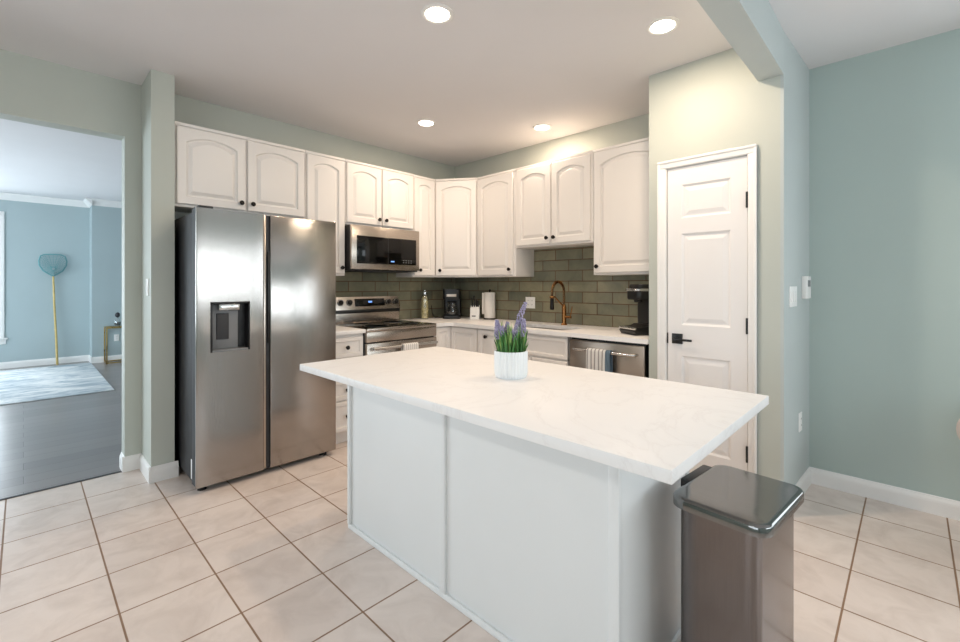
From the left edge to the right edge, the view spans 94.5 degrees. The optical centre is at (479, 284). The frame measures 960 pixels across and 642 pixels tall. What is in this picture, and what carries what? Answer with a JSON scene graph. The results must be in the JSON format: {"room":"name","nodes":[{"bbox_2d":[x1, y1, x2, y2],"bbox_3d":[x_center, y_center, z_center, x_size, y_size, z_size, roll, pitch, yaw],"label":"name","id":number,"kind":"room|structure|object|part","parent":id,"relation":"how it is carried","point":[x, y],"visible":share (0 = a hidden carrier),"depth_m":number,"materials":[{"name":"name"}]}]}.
{"room":"kitchen","nodes":[
{"label":"kitchen","id":0,"kind":"room"},
{"bbox_2d":[0,200,121,361],"bbox_3d":[-7.058,-0.060,7.079,0.510,2.720,6.910,0,0,44],"label":"wall","id":1,"kind":"structure","parent":0,"point":[88,293],"depth_m":7.37,"materials":[{"name":"blue paint"}]},
{"bbox_2d":[0,211,7,344],"bbox_3d":[-7.755,-0.110,6.537,0.125,2.060,1.100,0,0,44],"label":"window","id":2,"kind":"structure","parent":1,"relation":"in","point":[2,339],"depth_m":6.87,"materials":[{"name":"white glass"}]},
{"bbox_3d":[-7.737,0.870,6.520,0.075,0.100,1.100,0,0,44],"label":"sill","id":3,"kind":"part","parent":2,"relation":"part of","materials":[{"name":"white wood"}]},
{"bbox_2d":[0,192,88,207],"bbox_3d":[-8.050,-1.370,6.148,0.085,0.100,3.990,0,0,44],"label":"trim","id":4,"kind":"structure","parent":1,"relation":"attached to","point":[3,196],"depth_m":7.16,"materials":[{"name":"white wood"}]},
{"bbox_2d":[0,355,88,368],"bbox_3d":[-8.076,1.248,6.173,0.014,0.104,3.990,0,0,44],"label":"baseboard","id":5,"kind":"structure","parent":1,"relation":"attached to","point":[48,361],"depth_m":7.18,"materials":[{"name":"white wood"}]},
{"bbox_2d":[84,198,91,207],"bbox_3d":[-6.560,-1.370,7.422,0.445,0.100,0.085,0,0,44],"label":"trim","id":6,"kind":"structure","parent":1,"relation":"attached to","point":[88,201],"depth_m":7.32,"materials":[{"name":"white wood"}]},
{"bbox_2d":[91,355,121,363],"bbox_3d":[-5.487,1.248,8.318,0.014,0.104,2.724,0,0,44],"label":"baseboard","id":7,"kind":"structure","parent":1,"relation":"attached to","point":[100,359],"depth_m":7.45,"materials":[{"name":"white wood"}]},
{"bbox_2d":[92,199,121,207],"bbox_3d":[-5.457,-1.370,8.299,0.085,0.100,2.710,0,0,44],"label":"trim","id":8,"kind":"structure","parent":1,"relation":"attached to","point":[96,202],"depth_m":7.46,"materials":[{"name":"white wood"}]},
{"bbox_2d":[114,334,118,340],"bbox_3d":[-6.206,0.900,7.583,0.009,0.115,0.070,0,0,44],"label":"wall outlet","id":9,"kind":"object","parent":1,"relation":"attached to","point":[116,336],"visible":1,"depth_m":7.58,"materials":[{"name":"white plastic"}]},
{"bbox_2d":[141,69,174,466],"bbox_3d":[-2.241,-0.060,3.086,0.345,2.720,0.130,0,0,44],"label":"wall","id":10,"kind":"structure","parent":0,"point":[158,88],"depth_m":2.98,"materials":[{"name":"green paint"}]},
{"bbox_2d":[139,454,150,483],"bbox_3d":[-2.281,1.248,3.025,0.346,0.104,0.014,0,0,44],"label":"baseboard","id":11,"kind":"structure","parent":10,"relation":"attached to","point":[144,466],"depth_m":3.01,"materials":[{"name":"white wood"}]},
{"bbox_2d":[146,279,148,295],"bbox_3d":[-2.241,0.015,2.988,0.070,0.115,0.010,0,0,44],"label":"light switch","id":12,"kind":"object","parent":10,"relation":"attached to","point":[147,280],"visible":1,"depth_m":2.97,"materials":[{"name":"white plastic"}]},
{"bbox_2d":[149,461,178,483],"bbox_3d":[-2.110,1.248,2.963,0.014,0.104,0.164,0,0,44],"label":"baseboard","id":13,"kind":"structure","parent":10,"relation":"attached to","point":[165,471],"depth_m":2.96,"materials":[{"name":"white wood"}]},
{"bbox_2d":[0,49,454,456],"bbox_3d":[-2.753,-0.060,2.893,0.138,2.720,6.910,0,0,44],"label":"wall","id":14,"kind":"structure","parent":0,"point":[35,91],"depth_m":3.13,"materials":[{"name":"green paint"}]},
{"bbox_2d":[119,452,124,470],"bbox_3d":[-2.522,1.248,3.127,0.144,0.104,0.014,0,0,44],"label":"jamb","id":15,"kind":"object","parent":14,"relation":"attached to","point":[121,454],"visible":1,"depth_m":3.13,"materials":[{"name":"white wood"}]},
{"bbox_2d":[122,453,140,472],"bbox_3d":[-2.442,1.248,3.116,0.014,0.104,0.108,0,0,44],"label":"baseboard","id":16,"kind":"structure","parent":14,"relation":"attached to","point":[131,462],"depth_m":3.11,"materials":[{"name":"white wood"}]},
{"bbox_2d":[175,121,304,218],"bbox_3d":[-1.870,-0.836,3.461,0.349,0.582,0.922,0,0,44],"label":"upper cabinet","id":17,"kind":"object","parent":14,"relation":"attached to","point":[221,170],"visible":0.9,"depth_m":3.32,"materials":[{"name":"paint"}]},
{"bbox_3d":[-1.931,-0.830,3.207,0.022,0.534,0.439,0,0,44],"label":"door","id":18,"kind":"part","parent":17,"relation":"part of","materials":[{"name":"paint"}]},
{"bbox_3d":[-1.614,-0.830,3.533,0.022,0.534,0.439,0,0,44],"label":"door","id":19,"kind":"part","parent":17,"relation":"part of","materials":[{"name":"paint"}]},
{"bbox_2d":[305,150,344,275],"bbox_3d":[-1.422,-0.605,3.922,0.349,1.044,0.364,0,0,44],"label":"upper cabinet","id":20,"kind":"object","parent":14,"relation":"attached to","point":[324,174],"visible":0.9,"depth_m":3.83,"materials":[{"name":"paint"}]},
{"bbox_2d":[345,159,412,230],"bbox_3d":[-1.033,-0.836,4.322,0.349,0.582,0.752,0,0,44],"label":"upper cabinet","id":21,"kind":"object","parent":14,"relation":"attached to","point":[375,196],"visible":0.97,"depth_m":4.18,"materials":[{"name":"paint"}]},
{"bbox_3d":[-1.067,-0.830,4.096,0.022,0.534,0.360,0,0,44],"label":"door","id":22,"kind":"part","parent":21,"relation":"part of","materials":[{"name":"paint"}]},
{"bbox_2d":[345,224,418,272],"bbox_3d":[-1.007,-0.329,4.298,0.404,0.410,0.747,0,0,44],"label":"microwave","id":23,"kind":"object","parent":21,"relation":"attached to","point":[370,249],"visible":0.91,"depth_m":4.11,"materials":[{"name":"silver metal"}]},
{"bbox_3d":[-0.862,-0.317,4.163,0.007,0.250,0.657,0,0,44],"label":"door glass","id":24,"kind":"part","parent":23,"relation":"part of","materials":[{"name":"black glass"}]},
{"bbox_3d":[-0.807,-0.830,4.363,0.022,0.534,0.360,0,0,44],"label":"door","id":25,"kind":"part","parent":21,"relation":"part of","materials":[{"name":"paint"}]},
{"bbox_2d":[396,174,434,276],"bbox_3d":[-0.671,-0.603,4.694,0.349,1.039,0.287,0,0,44],"label":"upper cabinet","id":26,"kind":"object","parent":14,"relation":"attached to","point":[423,187],"visible":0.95,"depth_m":4.60,"materials":[{"name":"paint"}]},
{"bbox_3d":[-0.576,-0.597,4.601,0.022,0.991,0.267,0,0,44],"label":"door","id":27,"kind":"part","parent":26,"relation":"part of","materials":[{"name":"paint"}]},
{"bbox_2d":[0,361,959,641],"bbox_3d":[-2.329,1.350,2.482,13.800,0.100,6.910,0,0,44],"label":"floor","id":28,"kind":"structure","parent":0,"point":[271,554],"depth_m":2.10,"materials":[{"name":"tile"}]},
{"bbox_2d":[38,254,67,364],"bbox_3d":[-6.941,0.396,7.220,0.110,1.810,0.350,0,0,44],"label":"floor lamp","id":29,"kind":"object","parent":28,"relation":"on","point":[65,258],"visible":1,"depth_m":7.23,"materials":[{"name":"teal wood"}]},
{"bbox_2d":[0,363,113,405],"bbox_3d":[-6.566,1.294,5.326,2.760,0.012,3.082,0,0,44],"label":"area rug","id":30,"kind":"object","parent":28,"relation":"on","point":[49,382],"visible":1,"depth_m":5.80,"materials":[{"name":"white fabric"}]},
{"bbox_2d":[0,471,121,500],"bbox_3d":[-3.356,1.300,2.211,0.020,0.008,2.491,0,0,44],"label":"trim","id":31,"kind":"structure","parent":28,"relation":"on","point":[117,471],"depth_m":2.87,"materials":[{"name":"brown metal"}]},
{"bbox_2d":[104,326,121,364],"bbox_3d":[-6.073,0.994,7.482,0.298,0.613,0.378,0,0,44],"label":"side table","id":32,"kind":"object","parent":28,"relation":"on","point":[109,327],"visible":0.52,"depth_m":7.30,"materials":[{"name":"gold metal"}]},
{"bbox_3d":[-6.299,1.008,7.450,0.018,0.585,0.018,0,0,44],"label":"leg","id":33,"kind":"part","parent":32,"relation":"part of","materials":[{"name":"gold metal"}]},
{"bbox_3d":[-6.098,1.008,7.255,0.018,0.585,0.018,0,0,44],"label":"leg","id":34,"kind":"part","parent":32,"relation":"part of","materials":[{"name":"gold metal"}]},
{"bbox_3d":[-6.073,0.705,7.482,0.298,0.020,0.378,0,0,44],"label":"frame","id":35,"kind":"part","parent":32,"relation":"part of","materials":[{"name":"gold metal"}]},
{"bbox_3d":[-6.073,1.280,7.482,0.298,0.016,0.378,0,0,44],"label":"frame","id":36,"kind":"part","parent":32,"relation":"part of","materials":[{"name":"gold metal"}]},
{"bbox_2d":[114,312,120,324],"bbox_3d":[-6.080,0.572,7.447,0.096,0.230,0.096,0,0,44],"label":"glass vase","id":37,"kind":"object","parent":32,"relation":"on","point":[117,314],"visible":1,"depth_m":7.42,"materials":[{"name":"clear glass"}]},
{"bbox_2d":[175,205,335,490],"bbox_3d":[-1.693,0.400,3.330,0.749,1.800,0.930,0,0,44],"label":"refrigerator","id":38,"kind":"object","parent":28,"relation":"on","point":[255,294],"visible":1,"depth_m":3.00,"materials":[{"name":"grey metal"}]},
{"bbox_3d":[-1.674,0.270,2.903,0.027,0.292,0.160,0,0,44],"label":"dispenser panel","id":39,"kind":"part","parent":38,"relation":"part of","materials":[{"name":"grey plastic"}]},
{"bbox_3d":[-1.642,0.142,2.897,0.056,0.041,0.124,0,0,44],"label":"spout","id":40,"kind":"part","parent":38,"relation":"part of","materials":[{"name":"metal"}]},
{"bbox_3d":[-1.617,0.389,2.888,0.016,1.742,0.402,0,0,44],"label":"door","id":41,"kind":"part","parent":38,"relation":"part of","materials":[{"name":"metal"}]},
{"bbox_3d":[-1.471,0.085,3.073,0.056,0.630,0.016,0,0,44],"label":"pocket handle","id":42,"kind":"part","parent":38,"relation":"part of","materials":[{"name":"black plastic"}]},
{"bbox_3d":[-1.278,0.389,3.237,0.016,1.742,0.486,0,0,44],"label":"door","id":43,"kind":"part","parent":38,"relation":"part of","materials":[{"name":"metal"}]},
{"bbox_2d":[336,333,362,443],"bbox_3d":[-1.296,0.852,3.817,0.656,0.896,0.322,0,0,44],"label":"base cabinet","id":44,"kind":"object","parent":28,"relation":"on","point":[351,345],"visible":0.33,"depth_m":3.60,"materials":[{"name":"paint"}]},
{"bbox_3d":[-1.090,1.065,3.617,0.022,0.241,0.302,0,0,44],"label":"drawer","id":45,"kind":"part","parent":44,"relation":"part of","materials":[{"name":"paint"}]},
{"bbox_3d":[-1.090,0.852,3.617,0.022,0.160,0.302,0,0,44],"label":"drawer","id":46,"kind":"part","parent":44,"relation":"part of","materials":[{"name":"paint"}]},
{"bbox_3d":[-1.090,0.508,3.617,0.022,0.160,0.302,0,0,44],"label":"drawer","id":47,"kind":"part","parent":44,"relation":"part of","materials":[{"name":"paint"}]},
{"bbox_2d":[336,326,365,335],"bbox_3d":[-1.302,0.386,3.821,0.650,0.032,0.328,0,0,44],"label":"countertop","id":48,"kind":"structure","parent":44,"relation":"on","point":[340,330],"depth_m":3.66,"materials":[{"name":"white stone"}]},
{"bbox_2d":[336,296,437,355],"bbox_3d":[-0.890,0.708,4.182,0.713,1.185,0.756,0,0,44],"label":"range","id":49,"kind":"object","parent":28,"relation":"on","point":[379,315],"visible":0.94,"depth_m":4.17,"materials":[{"name":"grey metal"}]},
{"bbox_3d":[-1.121,0.240,4.407,0.068,0.251,0.736,0,0,44],"label":"panel","id":50,"kind":"part","parent":49,"relation":"part of","materials":[{"name":"metal"}]},
{"bbox_3d":[-0.896,0.365,4.189,0.535,0.004,0.706,0,0,44],"label":"glass","id":51,"kind":"part","parent":49,"relation":"part of","materials":[{"name":"black glass"}]},
{"bbox_2d":[336,323,435,331],"bbox_3d":[-0.897,0.381,4.189,0.612,0.029,0.756,0,0,44],"label":"cooktop","id":52,"kind":"object","parent":49,"relation":"in","point":[370,327],"depth_m":4.01,"materials":[{"name":"glass"}]},
{"bbox_3d":[-0.693,0.754,3.991,0.042,0.521,0.756,0,0,44],"label":"oven door","id":53,"kind":"part","parent":49,"relation":"part of","materials":[{"name":"metal"}]},
{"bbox_3d":[-0.694,0.441,3.992,0.042,0.089,0.756,0,0,44],"label":"panel","id":54,"kind":"part","parent":49,"relation":"part of","materials":[{"name":"metal"}]},
{"bbox_3d":[-0.657,0.537,3.956,0.063,0.026,0.686,0,0,44],"label":"handle","id":55,"kind":"part","parent":49,"relation":"part of","materials":[{"name":"metal"}]},
{"bbox_2d":[401,342,418,350],"bbox_3d":[-0.624,0.697,3.962,0.053,0.361,0.168,0,0,44],"label":"dish towel","id":56,"kind":"object","parent":49,"relation":"hanging from","point":[415,345],"visible":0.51,"depth_m":3.94,"materials":[{"name":"white fabric"}]},
{"bbox_2d":[435,326,478,351],"bbox_3d":[-0.237,0.852,4.668,0.988,0.896,0.834,0,0,44],"label":"base cabinet","id":57,"kind":"object","parent":28,"relation":"on","point":[453,337],"visible":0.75,"depth_m":4.33,"materials":[{"name":"paint"}]},
{"bbox_3d":[-0.366,0.798,4.362,0.022,0.763,0.195,0,0,44],"label":"door","id":58,"kind":"part","parent":57,"relation":"part of","materials":[{"name":"paint"}]},
{"bbox_3d":[-0.156,0.798,4.309,0.355,0.763,0.022,0,0,44],"label":"door","id":59,"kind":"part","parent":57,"relation":"part of","materials":[{"name":"paint"}]},
{"bbox_2d":[402,316,648,343],"bbox_3d":[0.352,0.386,4.095,2.639,0.032,0.842,0,0,44],"label":"countertop","id":60,"kind":"structure","parent":57,"relation":"on","point":[569,330],"depth_m":3.87,"materials":[{"name":"white stone"}]},
{"bbox_2d":[421,290,427,317],"bbox_3d":[-0.601,0.212,4.832,0.084,0.316,0.084,0,0,44],"label":"glass bottle","id":61,"kind":"object","parent":60,"relation":"on","point":[424,301],"visible":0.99,"depth_m":4.80,"materials":[{"name":"glass"}]},
{"bbox_2d":[431,289,460,318],"bbox_3d":[-0.389,0.207,4.922,0.348,0.325,0.277,0,0,2],"label":"coffee maker","id":62,"kind":"object","parent":60,"relation":"on","point":[452,297],"visible":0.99,"depth_m":4.86,"materials":[{"name":"black plastic"}]},
{"bbox_3d":[-0.312,0.240,4.862,0.100,0.131,0.164,0,0,2],"label":"carafe handle","id":63,"kind":"part","parent":62,"relation":"part of","materials":[{"name":"black plastic"}]},
{"bbox_2d":[470,296,479,318],"bbox_3d":[-0.052,0.242,4.837,0.100,0.256,0.135,0,0,6],"label":"knife block","id":64,"kind":"object","parent":60,"relation":"on","point":[474,309],"visible":0.99,"depth_m":4.79,"materials":[{"name":"white plastic"}]},
{"bbox_2d":[482,289,495,319],"bbox_3d":[0.104,0.208,4.808,0.144,0.324,0.140,0,0,24],"label":"paper towel roll","id":65,"kind":"object","parent":60,"relation":"on","point":[488,298],"visible":0.99,"depth_m":4.76,"materials":[{"name":"white paper"}]},
{"bbox_2d":[549,280,572,324],"bbox_3d":[0.735,0.164,4.019,0.122,0.413,0.245,0,0,44],"label":"faucet","id":66,"kind":"object","parent":60,"relation":"on","point":[551,297],"visible":1,"depth_m":4.06,"materials":[{"name":"gold metal"}]},
{"bbox_2d":[619,284,648,334],"bbox_3d":[1.246,0.182,3.362,0.329,0.375,0.188,0,0,-18],"label":"coffee machine","id":67,"kind":"object","parent":60,"relation":"on","point":[639,293],"visible":0.59,"depth_m":3.31,"materials":[{"name":"black plastic"}]},
{"bbox_3d":[1.103,0.320,3.317,0.028,0.018,0.184,0,0,-18],"label":"tray trim","id":68,"kind":"part","parent":67,"relation":"part of","materials":[{"name":"metal"}]},
{"bbox_2d":[619,323,648,334],"bbox_3d":[1.172,0.332,3.339,0.164,0.076,0.184,0,0,-18],"label":"drip tray","id":69,"kind":"object","parent":67,"relation":"on","point":[636,328],"depth_m":3.27,"materials":[{"name":"black plastic"}]},
{"bbox_3d":[1.206,0.036,3.350,0.169,0.018,0.173,0,0,-18],"label":"lift handle","id":70,"kind":"part","parent":67,"relation":"part of","materials":[{"name":"metal"}]},
{"bbox_3d":[1.268,0.013,3.370,0.244,0.037,0.150,0,0,-18],"label":"lid","id":71,"kind":"part","parent":67,"relation":"part of","materials":[{"name":"black plastic"}]},
{"bbox_2d":[478,328,496,354],"bbox_3d":[0.278,0.852,4.289,0.274,0.896,0.659,0,0,44],"label":"base cabinet","id":72,"kind":"object","parent":28,"relation":"on","point":[486,344],"visible":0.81,"depth_m":4.09,"materials":[{"name":"paint"}]},
{"bbox_2d":[347,385,688,641],"bbox_3d":[0.047,0.863,2.034,1.560,0.874,0.568,0,0,44],"label":"kitchen island","id":73,"kind":"object","parent":28,"relation":"on","point":[529,541],"visible":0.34,"depth_m":1.60,"materials":[{"name":"paint"}]},
{"bbox_3d":[0.048,1.287,2.036,1.560,0.026,0.565,0,0,44],"label":"moulding","id":74,"kind":"part","parent":73,"relation":"part of","materials":[{"name":"paint"}]},
{"bbox_2d":[300,346,768,484],"bbox_3d":[0.064,0.409,1.894,1.821,0.032,0.890,0,0,44],"label":"island countertop","id":75,"kind":"structure","parent":73,"relation":"on","point":[656,429],"depth_m":1.47,"materials":[{"name":"white stone"}]},
{"bbox_2d":[494,302,527,379],"bbox_3d":[0.132,0.232,1.909,0.145,0.321,0.148,0,0,39],"label":"lavender","id":76,"kind":"object","parent":75,"relation":"on","point":[511,354],"visible":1,"depth_m":1.87,"materials":[{"name":"white ceramic"}]},
{"bbox_2d":[494,349,527,379],"bbox_3d":[0.133,0.337,1.910,0.145,0.112,0.145,0,0,44],"label":"pot","id":77,"kind":"object","parent":75,"relation":"on","point":[509,364],"depth_m":1.85,"materials":[{"name":"white ceramic"}]},
{"bbox_2d":[526,327,571,365],"bbox_3d":[0.635,0.852,3.937,0.725,0.896,0.653,0,0,44],"label":"base cabinet","id":78,"kind":"object","parent":28,"relation":"on","point":[552,349],"visible":0.14,"depth_m":3.61,"materials":[{"name":"paint"}]},
{"bbox_3d":[0.564,0.892,3.609,0.349,0.575,0.022,0,0,44],"label":"door","id":79,"kind":"part","parent":78,"relation":"part of","materials":[{"name":"paint"}]},
{"bbox_2d":[570,337,648,377],"bbox_3d":[1.100,0.844,3.447,0.598,0.872,0.648,0,0,44],"label":"dishwasher","id":80,"kind":"object","parent":28,"relation":"on","point":[628,358],"visible":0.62,"depth_m":3.17,"materials":[{"name":"grey metal"}]},
{"bbox_2d":[586,348,605,370],"bbox_3d":[0.855,0.657,3.248,0.154,0.381,0.053,0,0,44],"label":"dish towel","id":81,"kind":"object","parent":80,"relation":"hanging from","point":[595,358],"visible":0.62,"depth_m":3.23,"materials":[{"name":"white fabric"}]},
{"bbox_3d":[0.895,0.488,3.237,0.518,0.022,0.060,0,0,44],"label":"handle","id":82,"kind":"part","parent":80,"relation":"part of","materials":[{"name":"metal"}]},
{"bbox_2d":[605,350,612,371],"bbox_3d":[0.923,0.647,3.181,0.041,0.361,0.049,0,0,44],"label":"cloth","id":83,"kind":"object","parent":80,"relation":"hanging from","point":[608,358],"visible":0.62,"depth_m":3.17,"materials":[{"name":"blue fabric"}]},
{"bbox_2d":[673,465,803,641],"bbox_3d":[0.812,0.972,1.403,0.394,0.656,0.311,0,0,-41],"label":"trash can","id":84,"kind":"object","parent":28,"relation":"on","point":[737,525],"visible":1,"depth_m":1.31,"materials":[{"name":"metal"}]},
{"bbox_3d":[0.812,0.660,1.393,0.380,0.032,0.272,0,0,-41],"label":"lid","id":85,"kind":"part","parent":84,"relation":"part of","materials":[{"name":"metal"}]},
{"bbox_2d":[956,419,959,439],"bbox_3d":[2.481,0.935,1.966,0.490,0.730,0.478,0,0,44],"label":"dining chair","id":86,"kind":"object","parent":28,"relation":"on","point":[958,422],"visible":1,"depth_m":2.28,"materials":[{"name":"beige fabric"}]},
{"bbox_2d":[0,0,959,201],"bbox_3d":[-2.288,-1.470,2.525,13.800,0.100,7.030,0,0,44],"label":"ceiling","id":87,"kind":"structure","parent":0,"point":[364,71],"depth_m":2.76,"materials":[{"name":"paint"}]},
{"bbox_2d":[416,119,435,126],"bbox_3d":[-0.472,-1.415,3.884,0.172,0.009,0.172,0,0,44],"label":"recessed light","id":88,"kind":"object","parent":87,"relation":"in","point":[422,122],"visible":1,"depth_m":3.86,"materials":[{"name":"beige plastic"}]},
{"bbox_2d":[421,3,453,23],"bbox_3d":[-0.223,-1.415,2.324,0.172,0.009,0.172,0,0,44],"label":"recessed light","id":89,"kind":"object","parent":87,"relation":"in","point":[435,13],"visible":1,"depth_m":2.31,"materials":[{"name":"beige plastic"}]},
{"bbox_2d":[532,124,551,130],"bbox_3d":[0.558,-1.415,3.993,0.172,0.009,0.172,0,0,44],"label":"recessed light","id":90,"kind":"object","parent":87,"relation":"in","point":[539,127],"visible":1,"depth_m":3.98,"materials":[{"name":"beige plastic"}]},
{"bbox_2d":[646,16,679,34],"bbox_3d":[1.000,-1.415,2.431,0.172,0.009,0.172,0,0,44],"label":"recessed light","id":91,"kind":"object","parent":87,"relation":"in","point":[662,25],"visible":1,"depth_m":2.42,"materials":[{"name":"beige plastic"}]},
{"bbox_2d":[455,28,959,500],"bbox_3d":[2.355,-0.060,2.823,7.560,2.720,0.128,0,0,44],"label":"wall","id":92,"kind":"structure","parent":0,"point":[884,124],"depth_m":2.70,"materials":[{"name":"blue paint"}]},
{"bbox_2d":[418,177,489,277],"bbox_3d":[-0.256,-0.603,4.876,0.675,1.039,0.566,0,0,44],"label":"upper cabinet","id":93,"kind":"object","parent":92,"relation":"attached to","point":[456,199],"visible":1,"depth_m":4.66,"materials":[{"name":"paint"}]},
{"bbox_3d":[-0.251,-0.597,4.665,0.434,0.991,0.022,0,0,10],"label":"door","id":94,"kind":"part","parent":93,"relation":"part of","materials":[{"name":"paint"}]},
{"bbox_2d":[478,169,533,276],"bbox_3d":[0.247,-0.603,4.543,0.508,1.039,0.341,0,0,44],"label":"upper cabinet","id":95,"kind":"object","parent":92,"relation":"attached to","point":[498,254],"visible":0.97,"depth_m":4.41,"materials":[{"name":"paint"}]},
{"bbox_3d":[0.152,-0.597,4.456,0.466,0.991,0.022,0,0,44],"label":"door","id":96,"kind":"part","parent":95,"relation":"part of","materials":[{"name":"paint"}]},
{"bbox_2d":[526,297,534,308],"bbox_3d":[0.512,0.180,4.521,0.120,0.115,0.009,0,0,44],"label":"wall outlet","id":97,"kind":"object","parent":92,"relation":"attached to","point":[530,301],"visible":0.92,"depth_m":4.52,"materials":[{"name":"white plastic"}]},
{"bbox_2d":[516,150,593,249],"bbox_3d":[0.729,-0.739,4.075,0.835,0.767,0.341,0,0,44],"label":"upper cabinet","id":98,"kind":"object","parent":92,"relation":"attached to","point":[555,198],"visible":0.96,"depth_m":3.94,"materials":[{"name":"paint"}]},
{"bbox_3d":[0.496,-0.733,4.122,0.390,0.719,0.022,0,0,44],"label":"door","id":99,"kind":"part","parent":98,"relation":"part of","materials":[{"name":"paint"}]},
{"bbox_3d":[0.783,-0.733,3.842,0.388,0.719,0.022,0,0,44],"label":"door","id":100,"kind":"part","parent":98,"relation":"part of","materials":[{"name":"paint"}]},
{"bbox_2d":[593,137,648,275],"bbox_3d":[1.250,-0.603,3.568,0.618,1.039,0.341,0,0,44],"label":"upper cabinet","id":101,"kind":"object","parent":92,"relation":"attached to","point":[621,171],"visible":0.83,"depth_m":3.50,"materials":[{"name":"paint"}]},
{"bbox_2d":[810,467,959,520],"bbox_3d":[3.550,1.248,1.573,3.864,0.104,0.014,0,0,44],"label":"baseboard","id":102,"kind":"structure","parent":92,"relation":"attached to","point":[932,504],"depth_m":2.65,"materials":[{"name":"white wood"}]},
{"bbox_2d":[649,48,779,479],"bbox_3d":[1.643,-0.060,2.988,0.751,2.720,0.645,0,0,44],"label":"wall","id":103,"kind":"structure","parent":0,"point":[712,103],"depth_m":2.64,"materials":[{"name":"beige paint"}]},
{"bbox_2d":[657,144,756,473],"bbox_3d":[1.423,0.242,2.794,0.576,2.116,0.110,0,0,44],"label":"trim","id":104,"kind":"structure","parent":103,"relation":"attached to","point":[750,151],"depth_m":2.77,"materials":[{"name":"white wood"}]},
{"bbox_2d":[667,156,747,472],"bbox_3d":[1.399,0.264,2.759,0.476,2.048,0.094,0,0,44],"label":"door","id":105,"kind":"structure","parent":103,"relation":"in","point":[707,334],"depth_m":2.75,"materials":[{"name":"paint"}]},
{"bbox_3d":[1.290,0.348,2.841,0.138,0.066,0.059,0,0,44],"label":"lever handle","id":106,"kind":"part","parent":105,"relation":"part of","materials":[{"name":"black metal"}]},
{"bbox_2d":[697,0,783,80],"bbox_3d":[-0.494,-1.299,0.317,0.125,0.242,6.165,0,0,44],"label":"beam","id":107,"kind":"structure","parent":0,"point":[752,28],"depth_m":2.14,"materials":[{"name":"grey paint"}]},
{"bbox_2d":[780,32,808,484],"bbox_3d":[1.903,-0.060,2.735,0.116,2.720,0.645,0,0,44],"label":"wall","id":108,"kind":"structure","parent":0,"point":[794,83],"depth_m":2.65,"materials":[{"name":"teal paint"}]},
{"bbox_2d":[789,286,796,306],"bbox_3d":[1.848,0.068,2.617,0.165,0.120,0.010,0,0,-43],"label":"light switch","id":109,"kind":"object","parent":108,"relation":"attached to","point":[792,289],"visible":1,"depth_m":2.60,"materials":[{"name":"white plastic"}]},
{"bbox_2d":[799,411,801,431],"bbox_3d":[1.979,0.845,2.741,0.070,0.115,0.009,0,0,-43],"label":"wall outlet","id":110,"kind":"object","parent":108,"relation":"attached to","point":[800,413],"visible":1,"depth_m":2.73,"materials":[{"name":"white plastic"}]},
{"bbox_2d":[795,467,810,493],"bbox_3d":[1.935,1.248,2.694,0.659,0.104,0.014,0,0,-43],"label":"baseboard","id":111,"kind":"structure","parent":108,"relation":"attached to","point":[804,482],"depth_m":2.80,"materials":[{"name":"white wood"}]},
{"bbox_2d":[802,276,810,298],"bbox_3d":[2.063,0.015,2.805,0.116,0.140,0.030,0,0,-43],"label":"thermostat","id":112,"kind":"object","parent":108,"relation":"attached to","point":[806,280],"visible":1,"depth_m":2.77,"materials":[{"name":"white plastic"}]}
]}

